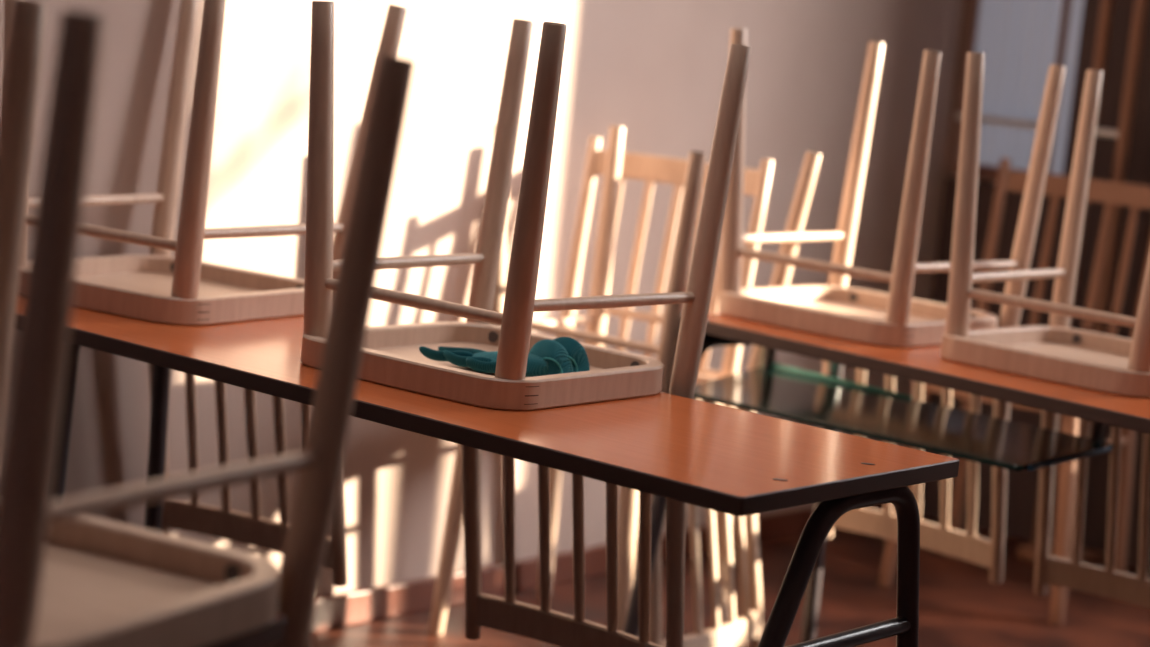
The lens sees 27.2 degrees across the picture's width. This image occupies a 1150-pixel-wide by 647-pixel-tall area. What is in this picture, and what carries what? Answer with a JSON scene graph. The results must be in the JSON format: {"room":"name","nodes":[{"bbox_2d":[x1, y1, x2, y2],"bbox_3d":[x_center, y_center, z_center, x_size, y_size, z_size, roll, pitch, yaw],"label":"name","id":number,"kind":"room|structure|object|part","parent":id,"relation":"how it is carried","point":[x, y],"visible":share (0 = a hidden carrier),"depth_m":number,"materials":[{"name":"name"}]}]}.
{"room":"classroom","nodes":[
{"label":"classroom","id":0,"kind":"room"},
{"bbox_2d":[0,0,963,597],"bbox_3d":[-1.311,-0.977,2.630,0.200,3.110,7.170,12,10,38],"label":"wall","id":1,"kind":"structure","parent":0,"point":[655,70],"depth_m":4.04,"materials":[{"name":"white paint"}]},
{"bbox_2d":[312,490,911,631],"bbox_3d":[-1.413,0.549,2.722,0.016,0.055,6.849,12,10,38],"label":"baseboard","id":2,"kind":"structure","parent":1,"relation":"attached to","point":[374,603],"depth_m":4.24,"materials":[{"name":"brown wood"}]},
{"bbox_2d":[312,515,1149,646],"bbox_3d":[0.198,0.953,1.500,4.535,0.100,7.170,12,10,38],"label":"floor","id":3,"kind":"structure","parent":0,"point":[959,605],"depth_m":4.47,"materials":[{"name":"brown wood"}]},
{"bbox_2d":[205,614,285,646],"bbox_3d":[-0.879,0.440,1.902,1.218,0.596,0.427,9,9,26],"label":"table","id":4,"kind":"object","parent":3,"relation":"on","point":[273,633],"visible":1,"depth_m":1.75,"materials":[{"name":"orange laminate"}]},
{"bbox_2d":[0,0,413,646],"bbox_3d":[-0.411,0.185,1.755,0.381,0.846,0.429,9,9,26],"label":"wooden chair","id":5,"kind":"object","parent":4,"relation":"on","point":[70,577],"visible":0.99,"depth_m":1.74,"materials":[{"name":"brown wood"}]},
{"bbox_3d":[-0.488,0.152,1.972,0.035,0.838,0.081,8,8,16],"label":"leg","id":6,"kind":"part","parent":5,"relation":"part of","materials":[{"name":"brown wood"}]},
{"bbox_3d":[-0.336,0.017,1.494,0.063,0.429,0.036,9,9,26],"label":"leg","id":7,"kind":"part","parent":5,"relation":"part of","materials":[{"name":"brown wood"}]},
{"bbox_3d":[-0.431,0.200,1.720,0.328,0.010,0.322,9,9,26],"label":"seat","id":8,"kind":"part","parent":5,"relation":"part of","materials":[{"name":"brown wood"}]},
{"bbox_3d":[-0.430,0.189,1.718,0.352,0.034,0.346,9,9,26],"label":"seat frame","id":9,"kind":"part","parent":5,"relation":"part of","materials":[{"name":"brown wood"}]},
{"bbox_3d":[-0.193,0.207,1.821,0.035,0.827,0.085,12,10,41],"label":"leg","id":10,"kind":"part","parent":5,"relation":"part of","materials":[{"name":"brown wood"}]},
{"bbox_2d":[15,295,959,646],"bbox_3d":[-0.239,0.357,2.906,1.298,0.611,0.601,12,10,38],"label":"table","id":11,"kind":"object","parent":3,"relation":"on","point":[732,461],"visible":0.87,"depth_m":2.62,"materials":[{"name":"orange laminate"}]},
{"bbox_3d":[-0.660,0.268,3.319,0.025,0.583,0.225,12,10,38],"label":"leg frame","id":12,"kind":"part","parent":11,"relation":"part of","materials":[{"name":"grey paint"}]},
{"bbox_2d":[3,0,406,586],"bbox_3d":[-0.538,-0.048,3.291,0.392,0.838,0.428,10,9,30],"label":"wooden chair","id":13,"kind":"object","parent":11,"relation":"on","point":[159,287],"visible":0.56,"depth_m":3.32,"materials":[{"name":"brown wood"}]},
{"bbox_3d":[-0.751,-0.266,3.189,0.059,0.420,0.034,7,8,11],"label":"leg","id":14,"kind":"part","parent":13,"relation":"part of","materials":[{"name":"brown wood"}]},
{"bbox_3d":[-0.561,-0.049,3.256,0.352,0.034,0.346,10,9,30],"label":"seat frame","id":15,"kind":"part","parent":13,"relation":"part of","materials":[{"name":"brown wood"}]},
{"bbox_3d":[-0.562,-0.038,3.258,0.328,0.010,0.322,10,9,30],"label":"seat","id":16,"kind":"part","parent":13,"relation":"part of","materials":[{"name":"brown wood"}]},
{"bbox_3d":[-0.605,-0.085,3.514,0.038,0.837,0.084,9,9,24],"label":"leg","id":17,"kind":"part","parent":13,"relation":"part of","materials":[{"name":"brown wood"}]},
{"bbox_3d":[-0.480,-0.215,3.028,0.034,0.426,0.058,-1,10,-39],"label":"leg","id":18,"kind":"part","parent":13,"relation":"part of","materials":[{"name":"brown wood"}]},
{"bbox_3d":[-0.476,0.309,3.508,0.334,0.044,0.040,10,9,30],"label":"rail","id":19,"kind":"part","parent":13,"relation":"part of","materials":[{"name":"brown wood"}]},
{"bbox_3d":[-0.317,-0.032,3.341,0.092,0.835,0.042,-1,10,-42],"label":"leg","id":20,"kind":"part","parent":13,"relation":"part of","materials":[{"name":"brown wood"}]},
{"bbox_2d":[301,1,750,646],"bbox_3d":[-0.083,0.048,2.906,0.376,0.840,0.429,11,10,37],"label":"wooden chair","id":21,"kind":"object","parent":11,"relation":"on","point":[392,356],"visible":0.84,"depth_m":2.89,"materials":[{"name":"brown wood"}]},
{"bbox_3d":[-0.301,-0.173,2.830,0.059,0.419,0.034,8,8,17],"label":"leg","id":22,"kind":"part","parent":21,"relation":"part of","materials":[{"name":"brown wood"}]},
{"bbox_3d":[-0.108,0.047,2.873,0.352,0.034,0.346,11,10,37],"label":"seat frame","id":23,"kind":"part","parent":21,"relation":"part of","materials":[{"name":"brown wood"}]},
{"bbox_3d":[-0.109,0.059,2.875,0.328,0.010,0.322,11,10,37],"label":"seat","id":24,"kind":"part","parent":21,"relation":"part of","materials":[{"name":"brown wood"}]},
{"bbox_3d":[-0.118,0.016,3.133,0.032,0.834,0.083,10,9,29],"label":"leg","id":25,"kind":"part","parent":21,"relation":"part of","materials":[{"name":"brown wood"}]},
{"bbox_2d":[419,337,589,376],"bbox_3d":[-0.089,0.035,2.838,0.193,0.047,0.131,9,8,22],"label":"glove","id":26,"kind":"object","parent":21,"relation":"on","point":[560,355],"visible":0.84,"depth_m":2.84,"materials":[{"name":"teal fabric"}]},
{"bbox_3d":[-0.049,-0.124,2.638,0.034,0.422,0.059,1,9,-32],"label":"leg","id":27,"kind":"part","parent":21,"relation":"part of","materials":[{"name":"brown wood"}]},
{"bbox_3d":[0.000,0.410,3.111,0.335,0.044,0.040,11,10,37],"label":"rail","id":28,"kind":"part","parent":21,"relation":"part of","materials":[{"name":"brown wood"}]},
{"bbox_3d":[0.149,0.071,2.932,0.032,0.832,0.078,13,11,43],"label":"leg","id":29,"kind":"part","parent":21,"relation":"part of","materials":[{"name":"brown wood"}]},
{"bbox_3d":[0.233,0.466,2.526,0.025,0.589,0.593,12,10,38],"label":"leg frame","id":30,"kind":"part","parent":11,"relation":"part of","materials":[{"name":"grey paint"}]},
{"bbox_2d":[428,136,773,634],"bbox_3d":[0.051,0.121,4.011,0.381,0.838,0.429,10,9,28],"label":"wooden chair","id":31,"kind":"object","parent":3,"relation":"on","point":[651,169],"visible":0.23,"depth_m":4.10,"materials":[{"name":"brown wood"}]},
{"bbox_3d":[-0.197,0.316,3.955,0.059,0.420,0.034,7,8,8],"label":"leg","id":32,"kind":"part","parent":31,"relation":"part of","materials":[{"name":"brown wood"}]},
{"bbox_3d":[-0.019,0.085,4.230,0.035,0.838,0.081,8,8,18],"label":"leg","id":33,"kind":"part","parent":31,"relation":"part of","materials":[{"name":"brown wood"}]},
{"bbox_3d":[0.081,0.364,3.805,0.034,0.420,0.059,-1,10,-41],"label":"leg","id":34,"kind":"part","parent":31,"relation":"part of","materials":[{"name":"brown wood"}]},
{"bbox_2d":[490,124,821,646],"bbox_3d":[0.097,0.113,3.897,0.429,0.838,0.385,10,9,32],"label":"wooden chair","id":35,"kind":"object","parent":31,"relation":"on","point":[744,629],"visible":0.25,"depth_m":3.88,"materials":[{"name":"brown wood"}]},
{"bbox_3d":[-0.122,-0.111,3.833,0.059,0.420,0.034,0,10,-37],"label":"leg","id":36,"kind":"part","parent":35,"relation":"part of","materials":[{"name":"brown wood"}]},
{"bbox_3d":[0.052,-0.131,4.100,0.034,0.420,0.059,7,8,12],"label":"leg","id":37,"kind":"part","parent":35,"relation":"part of","materials":[{"name":"brown wood"}]},
{"bbox_3d":[0.140,0.149,3.671,0.039,0.836,0.075,-1,10,-40],"label":"leg","id":38,"kind":"part","parent":35,"relation":"part of","materials":[{"name":"brown wood"}]},
{"bbox_3d":[0.222,0.513,3.845,0.041,0.044,0.334,10,9,32],"label":"rail","id":39,"kind":"part","parent":35,"relation":"part of","materials":[{"name":"brown wood"}]},
{"bbox_3d":[0.057,0.101,3.922,0.332,0.034,0.350,10,9,32],"label":"seat frame","id":40,"kind":"part","parent":35,"relation":"part of","materials":[{"name":"brown wood"}]},
{"bbox_3d":[0.319,0.127,3.952,0.093,0.838,0.035,8,8,17],"label":"leg","id":41,"kind":"part","parent":35,"relation":"part of","materials":[{"name":"brown wood"}]},
{"bbox_3d":[0.181,-0.263,4.130,0.335,0.044,0.040,10,9,28],"label":"rail","id":42,"kind":"part","parent":31,"relation":"part of","materials":[{"name":"brown wood"}]},
{"bbox_3d":[0.122,0.074,4.129,0.326,0.024,0.020,10,9,28],"label":"rail","id":43,"kind":"part","parent":31,"relation":"part of","materials":[{"name":"brown wood"}]},
{"bbox_3d":[0.274,0.135,4.071,0.035,0.838,0.081,12,10,38],"label":"leg","id":44,"kind":"part","parent":31,"relation":"part of","materials":[{"name":"brown wood"}]},
{"bbox_2d":[623,314,1149,642],"bbox_3d":[0.655,0.381,3.375,0.510,0.610,1.318,-2,11,-45],"label":"table","id":45,"kind":"object","parent":3,"relation":"on","point":[830,402],"visible":0.59,"depth_m":3.47,"materials":[{"name":"orange laminate"}]},
{"bbox_3d":[0.250,0.297,3.763,0.481,0.585,0.025,-2,11,-45],"label":"leg frame","id":46,"kind":"part","parent":45,"relation":"part of","materials":[{"name":"grey paint"}]},
{"bbox_2d":[718,28,1065,583],"bbox_3d":[0.471,-0.018,3.755,0.377,0.848,0.429,12,10,40],"label":"wooden chair","id":47,"kind":"object","parent":45,"relation":"on","point":[835,309],"visible":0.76,"depth_m":3.72,"materials":[{"name":"brown wood"}]},
{"bbox_3d":[0.250,-0.241,3.688,0.060,0.432,0.034,8,8,20],"label":"leg","id":48,"kind":"part","parent":47,"relation":"part of","materials":[{"name":"brown wood"}]},
{"bbox_3d":[0.449,-0.050,3.981,0.032,0.845,0.083,11,9,33],"label":"leg","id":49,"kind":"part","parent":47,"relation":"part of","materials":[{"name":"brown wood"}]},
{"bbox_3d":[0.447,-0.015,3.722,0.352,0.034,0.346,12,10,40],"label":"seat frame","id":50,"kind":"part","parent":47,"relation":"part of","materials":[{"name":"brown wood"}]},
{"bbox_3d":[0.446,-0.003,3.723,0.328,0.010,0.322,12,10,40],"label":"seat","id":51,"kind":"part","parent":47,"relation":"part of","materials":[{"name":"brown wood"}]},
{"bbox_3d":[0.563,0.350,3.952,0.335,0.044,0.040,12,10,40],"label":"rail","id":52,"kind":"part","parent":47,"relation":"part of","materials":[{"name":"brown wood"}]},
{"bbox_3d":[0.497,-0.189,3.484,0.034,0.426,0.055,4,8,-10],"label":"leg","id":53,"kind":"part","parent":47,"relation":"part of","materials":[{"name":"brown wood"}]},
{"bbox_3d":[0.703,0.008,3.768,0.081,0.838,0.032,-1,10,-39],"label":"leg","id":54,"kind":"part","parent":47,"relation":"part of","materials":[{"name":"brown wood"}]},
{"bbox_2d":[694,367,1113,470],"bbox_3d":[0.456,0.136,3.560,0.674,0.008,0.344,12,10,39],"label":"shelf","id":55,"kind":"object","parent":45,"relation":"attached to","point":[790,393],"depth_m":3.51,"materials":[{"name":"grey"}]},
{"bbox_2d":[941,52,1149,608],"bbox_3d":[0.781,0.049,3.485,0.384,0.848,0.429,12,10,41],"label":"wooden chair","id":56,"kind":"object","parent":45,"relation":"on","point":[1056,352],"visible":0.93,"depth_m":3.57,"materials":[{"name":"brown wood"}]},
{"bbox_3d":[0.567,-0.174,3.423,0.050,0.432,0.038,12,10,41],"label":"leg","id":57,"kind":"part","parent":56,"relation":"part of","materials":[{"name":"brown wood"}]},
{"bbox_3d":[0.754,0.052,3.453,0.352,0.034,0.346,12,10,41],"label":"seat frame","id":58,"kind":"part","parent":56,"relation":"part of","materials":[{"name":"brown wood"}]},
{"bbox_3d":[0.753,0.064,3.455,0.328,0.010,0.322,12,10,41],"label":"seat","id":59,"kind":"part","parent":56,"relation":"part of","materials":[{"name":"brown wood"}]},
{"bbox_3d":[0.760,0.021,3.715,0.038,0.837,0.081,10,9,31],"label":"leg","id":60,"kind":"part","parent":56,"relation":"part of","materials":[{"name":"brown wood"}]},
{"bbox_3d":[0.874,0.417,3.681,0.335,0.044,0.040,12,10,41],"label":"rail","id":61,"kind":"part","parent":56,"relation":"part of","materials":[{"name":"brown wood"}]},
{"bbox_3d":[0.797,-0.119,3.216,0.034,0.419,0.060,1,9,-29],"label":"leg","id":62,"kind":"part","parent":56,"relation":"part of","materials":[{"name":"brown wood"}]},
{"bbox_2d":[879,158,1149,624],"bbox_3d":[0.890,0.114,4.656,0.381,0.838,0.429,10,9,29],"label":"wooden chair","id":63,"kind":"object","parent":3,"relation":"on","point":[1136,196],"visible":0.24,"depth_m":4.74,"materials":[{"name":"brown wood"}]},
{"bbox_3d":[0.641,0.308,4.603,0.059,0.420,0.034,7,8,9],"label":"leg","id":64,"kind":"part","parent":63,"relation":"part of","materials":[{"name":"brown wood"}]},
{"bbox_3d":[0.823,0.077,4.875,0.035,0.838,0.081,8,8,18],"label":"leg","id":65,"kind":"part","parent":63,"relation":"part of","materials":[{"name":"brown wood"}]},
{"bbox_3d":[0.869,0.120,4.620,0.352,0.034,0.346,10,9,29],"label":"seat frame","id":66,"kind":"part","parent":63,"relation":"part of","materials":[{"name":"brown wood"}]},
{"bbox_3d":[0.917,0.356,4.449,0.034,0.420,0.059,-1,10,-41],"label":"leg","id":67,"kind":"part","parent":63,"relation":"part of","materials":[{"name":"brown wood"}]},
{"bbox_3d":[1.022,-0.270,4.774,0.335,0.044,0.040,10,9,29],"label":"rail","id":68,"kind":"part","parent":63,"relation":"part of","materials":[{"name":"brown wood"}]},
{"bbox_3d":[1.115,0.128,4.712,0.035,0.838,0.081,12,10,39],"label":"leg","id":69,"kind":"part","parent":63,"relation":"part of","materials":[{"name":"brown wood"}]},
{"bbox_2d":[1016,0,1146,565],"bbox_3d":[1.105,-0.288,4.914,0.140,1.600,0.140,12,10,38],"label":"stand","id":70,"kind":"object","parent":3,"relation":"on","point":[1090,557],"visible":0.47,"depth_m":4.90,"materials":[{"name":"brown wood"}]},
{"bbox_3d":[1.063,-0.297,4.948,0.028,1.600,0.027,12,10,38],"label":"post","id":71,"kind":"part","parent":70,"relation":"part of","materials":[{"name":"brown wood"}]},
{"bbox_3d":[1.120,-0.285,4.901,0.028,1.600,0.027,12,10,38],"label":"post","id":72,"kind":"part","parent":70,"relation":"part of","materials":[{"name":"brown wood"}]},
{"bbox_2d":[950,174,996,183],"bbox_3d":[2.562,-0.782,3.974,4.135,3.110,0.200,12,10,38],"label":"wall","id":73,"kind":"structure","parent":0,"point":[951,175],"depth_m":5.23,"materials":[{"name":"grey paint"}]},
{"bbox_2d":[921,178,1149,570],"bbox_3d":[1.213,0.138,4.992,1.095,0.760,0.020,12,10,38],"label":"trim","id":74,"kind":"structure","parent":73,"relation":"attached to","point":[1022,486],"depth_m":5.14,"materials":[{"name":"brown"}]},
{"bbox_2d":[944,0,1149,185],"bbox_3d":[1.191,-1.231,4.902,0.734,1.940,0.066,12,10,38],"label":"window","id":75,"kind":"structure","parent":73,"relation":"in","point":[1019,40],"depth_m":5.10,"materials":[{"name":"brown"}]},
{"bbox_2d":[975,0,1083,174],"bbox_3d":[1.040,-1.277,5.036,0.262,1.915,0.025,12,10,38],"label":"window pane","id":76,"kind":"object","parent":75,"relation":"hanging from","point":[1019,40],"depth_m":5.13,"materials":[{"name":"grey glass"}]}
]}

